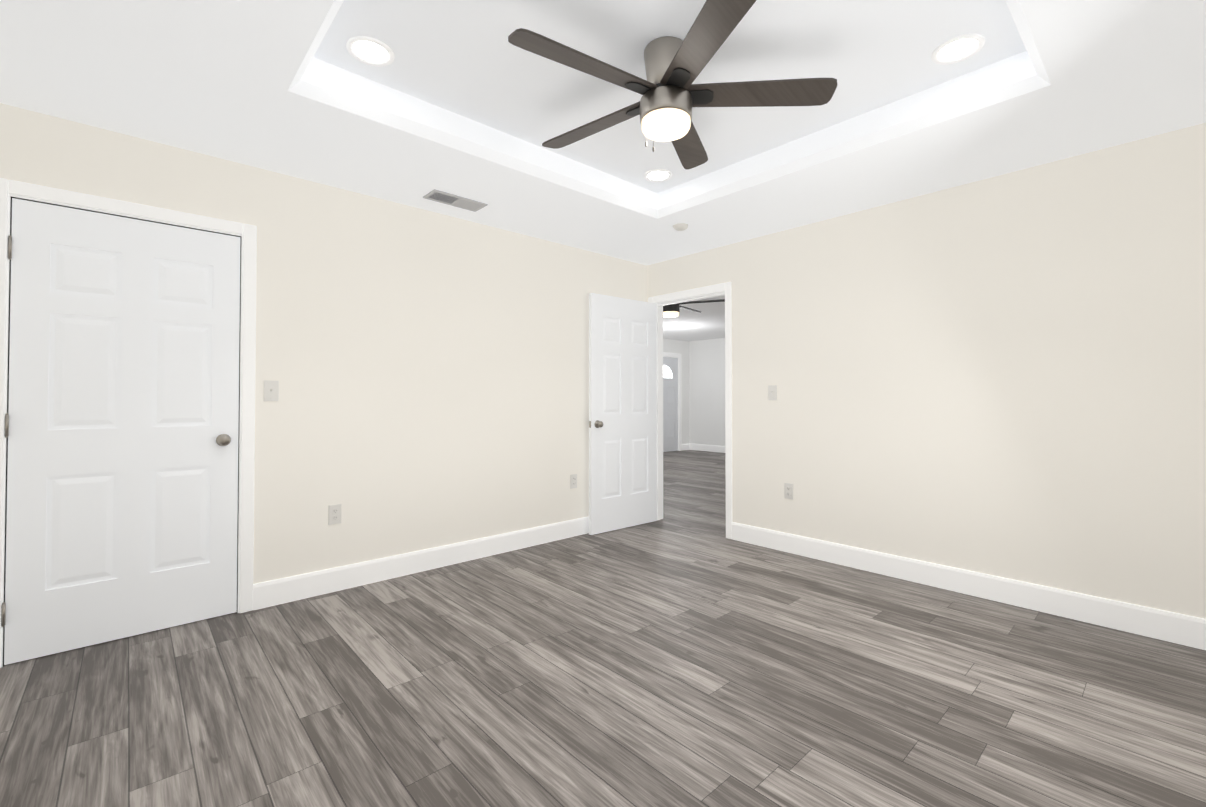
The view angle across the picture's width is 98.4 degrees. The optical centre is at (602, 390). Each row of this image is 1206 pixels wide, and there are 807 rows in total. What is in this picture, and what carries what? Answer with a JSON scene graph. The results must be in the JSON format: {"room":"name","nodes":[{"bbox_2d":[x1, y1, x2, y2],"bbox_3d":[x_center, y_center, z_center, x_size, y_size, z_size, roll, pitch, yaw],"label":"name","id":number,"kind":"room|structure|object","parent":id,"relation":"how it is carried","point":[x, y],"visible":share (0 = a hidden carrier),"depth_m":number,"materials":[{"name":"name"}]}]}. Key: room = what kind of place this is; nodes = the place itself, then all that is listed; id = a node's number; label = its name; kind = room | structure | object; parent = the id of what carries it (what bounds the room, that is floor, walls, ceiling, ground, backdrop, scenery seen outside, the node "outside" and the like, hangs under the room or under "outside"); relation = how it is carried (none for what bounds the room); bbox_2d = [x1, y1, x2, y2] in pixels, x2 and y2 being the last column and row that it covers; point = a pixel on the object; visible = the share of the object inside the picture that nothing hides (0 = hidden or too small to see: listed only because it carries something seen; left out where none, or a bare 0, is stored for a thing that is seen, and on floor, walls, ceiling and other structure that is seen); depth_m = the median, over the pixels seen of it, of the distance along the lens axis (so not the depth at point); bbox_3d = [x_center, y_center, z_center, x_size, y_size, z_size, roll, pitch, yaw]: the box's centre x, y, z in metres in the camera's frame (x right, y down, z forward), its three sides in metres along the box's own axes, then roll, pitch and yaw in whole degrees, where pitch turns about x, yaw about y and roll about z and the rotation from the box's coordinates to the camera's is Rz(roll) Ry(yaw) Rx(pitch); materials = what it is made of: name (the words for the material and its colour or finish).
{"room":"empty bedroom","nodes":[
{"label":"empty bedroom","id":0,"kind":"room"},
{"bbox_2d":[0,103,646,583],"bbox_3d":[-1.297,-0.182,3.523,4.550,2.790,0.120,1,-1,-42],"label":"wall","id":1,"kind":"structure","parent":0,"point":[428,369],"depth_m":3.34,"materials":[{"name":"beige paint"}]},
{"bbox_2d":[1,198,239,664],"bbox_3d":[-2.297,0.177,2.555,0.839,2.030,0.151,1,-1,-42],"label":"closet door","id":2,"kind":"structure","parent":1,"relation":"in","point":[121,434],"depth_m":2.50,"materials":[{"name":"white wood"}]},
{"bbox_2d":[0,178,256,667],"bbox_3d":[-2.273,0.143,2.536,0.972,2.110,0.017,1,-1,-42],"label":"trim","id":3,"kind":"structure","parent":1,"relation":"attached to","point":[248,232],"depth_m":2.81,"materials":[{"name":"white wood"}]},
{"bbox_2d":[264,380,278,400],"bbox_3d":[-1.857,0.004,2.917,0.071,0.116,0.017,1,-1,-42],"label":"light switch","id":4,"kind":"object","parent":1,"relation":"attached to","point":[271,390],"visible":1,"depth_m":2.92,"materials":[{"name":"white plastic"}]},
{"bbox_2d":[328,504,341,524],"bbox_3d":[-1.612,0.747,3.135,0.071,0.116,0.009,1,-1,-42],"label":"electrical outlet","id":5,"kind":"object","parent":1,"relation":"attached to","point":[334,514],"visible":1,"depth_m":3.13,"materials":[{"name":"white plastic"}]},
{"bbox_2d":[253,516,588,609],"bbox_3d":[-0.739,1.149,3.913,3.172,0.140,0.027,1,-1,-42],"label":"baseboard","id":6,"kind":"structure","parent":1,"relation":"attached to","point":[298,587],"depth_m":3.39,"materials":[{"name":"white wood"}]},
{"bbox_2d":[570,474,576,488],"bbox_3d":[-0.245,0.766,4.381,0.071,0.116,0.009,1,-1,-42],"label":"electrical outlet","id":7,"kind":"object","parent":1,"relation":"attached to","point":[573,480],"visible":1,"depth_m":4.37,"materials":[{"name":"white plastic"}]},
{"bbox_2d":[0,450,1205,806],"bbox_3d":[1.035,1.289,5.240,10.340,0.100,8.610,1,-1,-42],"label":"floor","id":8,"kind":"structure","parent":0,"point":[684,652],"depth_m":2.02,"materials":[{"name":"grey laminate"}]},
{"bbox_2d":[0,0,1205,264],"bbox_3d":[0.273,-1.427,1.908,4.430,0.350,4.410,1,-1,-42],"label":"ceiling","id":9,"kind":"structure","parent":0,"point":[464,98],"depth_m":2.33,"materials":[{"name":"white paint"}]},
{"bbox_2d":[346,36,393,65],"bbox_3d":[-0.962,-1.400,2.156,0.182,0.006,0.182,1,-1,-42],"label":"recessed light","id":10,"kind":"object","parent":9,"relation":"in","point":[369,51],"visible":1,"depth_m":2.15,"materials":[{"name":"white plastic"}]},
{"bbox_2d":[423,189,487,211],"bbox_3d":[-0.954,-1.226,3.378,0.370,0.007,0.170,1,-1,-42],"label":"ceiling vent","id":11,"kind":"object","parent":9,"relation":"in","point":[453,200],"visible":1,"depth_m":3.37,"materials":[{"name":"grey metal"}]},
{"bbox_2d":[644,169,671,181],"bbox_3d":[0.354,-1.382,3.355,0.182,0.006,0.182,1,-1,-42],"label":"recessed light","id":12,"kind":"object","parent":9,"relation":"in","point":[657,175],"visible":1,"depth_m":3.35,"materials":[{"name":"white plastic"}]},
{"bbox_2d":[508,0,836,168],"bbox_3d":[0.221,-1.175,2.152,1.300,0.456,1.297,1,-1,-42],"label":"fan","id":13,"kind":"object","parent":9,"relation":"hanging from","point":[671,93],"visible":1,"depth_m":2.07,"materials":[{"name":"grey wood"}]},
{"bbox_2d":[673,223,688,230],"bbox_3d":[0.576,-1.204,3.866,0.116,0.036,0.116,1,-1,-42],"label":"smoke detector","id":14,"kind":"object","parent":9,"relation":"attached to","point":[680,226],"visible":1,"depth_m":3.83,"materials":[{"name":"white plastic"}]},
{"bbox_2d":[932,34,984,63],"bbox_3d":[1.459,-1.400,2.143,0.182,0.006,0.182,1,-1,-42],"label":"recessed light","id":15,"kind":"object","parent":9,"relation":"in","point":[958,48],"visible":1,"depth_m":2.14,"materials":[{"name":"white plastic"}]},
{"bbox_2d":[663,338,688,443],"bbox_3d":[-0.143,-0.085,9.932,5.550,2.790,0.120,1,-1,-42],"label":"wall","id":16,"kind":"structure","parent":0,"point":[676,346],"depth_m":11.62,"materials":[{"name":"white paint"}]},
{"bbox_2d":[663,357,677,451],"bbox_3d":[1.309,0.303,11.197,0.911,2.040,0.156,1,-1,-42],"label":"front door","id":17,"kind":"structure","parent":16,"relation":"in","point":[670,403],"depth_m":11.31,"materials":[{"name":"white paint"}]},
{"bbox_2d":[663,352,681,450],"bbox_3d":[1.286,0.259,11.217,1.100,2.140,0.137,1,-1,-42],"label":"door frame","id":18,"kind":"structure","parent":16,"relation":"attached to","point":[675,355],"depth_m":11.48,"materials":[{"name":"white wood"}]},
{"bbox_2d":[663,295,724,340],"bbox_3d":[2.380,-1.347,7.182,5.550,0.350,7.370,1,-1,-42],"label":"ceiling","id":19,"kind":"structure","parent":0,"point":[707,322],"depth_m":8.82,"materials":[{"name":"white paint"}]},
{"bbox_2d":[663,299,724,316],"bbox_3d":[0.773,-1.018,6.044,1.302,0.343,1.295,1,-1,-42],"label":"fan","id":20,"kind":"object","parent":19,"relation":"hanging from","point":[672,310],"visible":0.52,"depth_m":5.91,"materials":[{"name":"black metal"}]},
{"bbox_2d":[689,338,724,445],"bbox_3d":[4.475,-0.098,9.073,0.120,2.790,7.610,1,-1,-42],"label":"wall","id":21,"kind":"structure","parent":0,"point":[706,392],"depth_m":11.39,"materials":[{"name":"white paint"}]},
{"bbox_2d":[688,443,724,452],"bbox_3d":[4.425,1.226,9.008,0.014,0.140,7.370,1,-1,-42],"label":"baseboard","id":22,"kind":"structure","parent":21,"relation":"attached to","point":[703,447],"depth_m":11.37,"materials":[{"name":"white wood"}]},
{"bbox_2d":[647,123,1205,618],"bbox_3d":[0.621,-0.162,4.885,0.120,2.790,8.610,1,-1,-42],"label":"wall","id":23,"kind":"structure","parent":0,"point":[1003,375],"depth_m":2.99,"materials":[{"name":"white paint"}]},
{"bbox_2d":[648,282,731,538],"bbox_3d":[0.799,0.169,4.684,0.154,2.123,0.926,1,-1,-42],"label":"door frame","id":24,"kind":"structure","parent":23,"relation":"attached to","point":[721,287],"depth_m":4.32,"materials":[{"name":"white wood"}]},
{"bbox_2d":[589,293,656,534],"bbox_3d":[0.197,0.201,4.666,0.805,2.042,0.151,1,-1,-40],"label":"entry door","id":25,"kind":"structure","parent":24,"relation":"in","point":[622,412],"depth_m":4.62,"materials":[{"name":"white wood"}]},
{"bbox_2d":[656,291,724,519],"bbox_3d":[0.799,0.196,4.684,0.122,2.070,0.840,1,-1,-42],"label":"trim","id":26,"kind":"structure","parent":23,"relation":"attached to","point":[660,414],"depth_m":4.98,"materials":[{"name":"white wood"}]},
{"bbox_2d":[768,385,776,399],"bbox_3d":[1.308,0.021,4.027,0.017,0.116,0.071,1,-1,-42],"label":"light switch","id":27,"kind":"object","parent":23,"relation":"attached to","point":[772,392],"visible":1,"depth_m":4.03,"materials":[{"name":"white plastic"}]},
{"bbox_2d":[784,483,792,498],"bbox_3d":[1.398,0.759,3.922,0.009,0.116,0.071,1,-1,-42],"label":"electrical outlet","id":28,"kind":"object","parent":23,"relation":"attached to","point":[788,490],"visible":1,"depth_m":3.92,"materials":[{"name":"white plastic"}]},
{"bbox_2d":[732,522,1205,649],"bbox_3d":[2.215,1.135,3.016,0.014,0.140,3.427,1,-1,-42],"label":"baseboard","id":29,"kind":"structure","parent":23,"relation":"attached to","point":[1181,629],"depth_m":2.96,"materials":[{"name":"white wood"}]}
]}

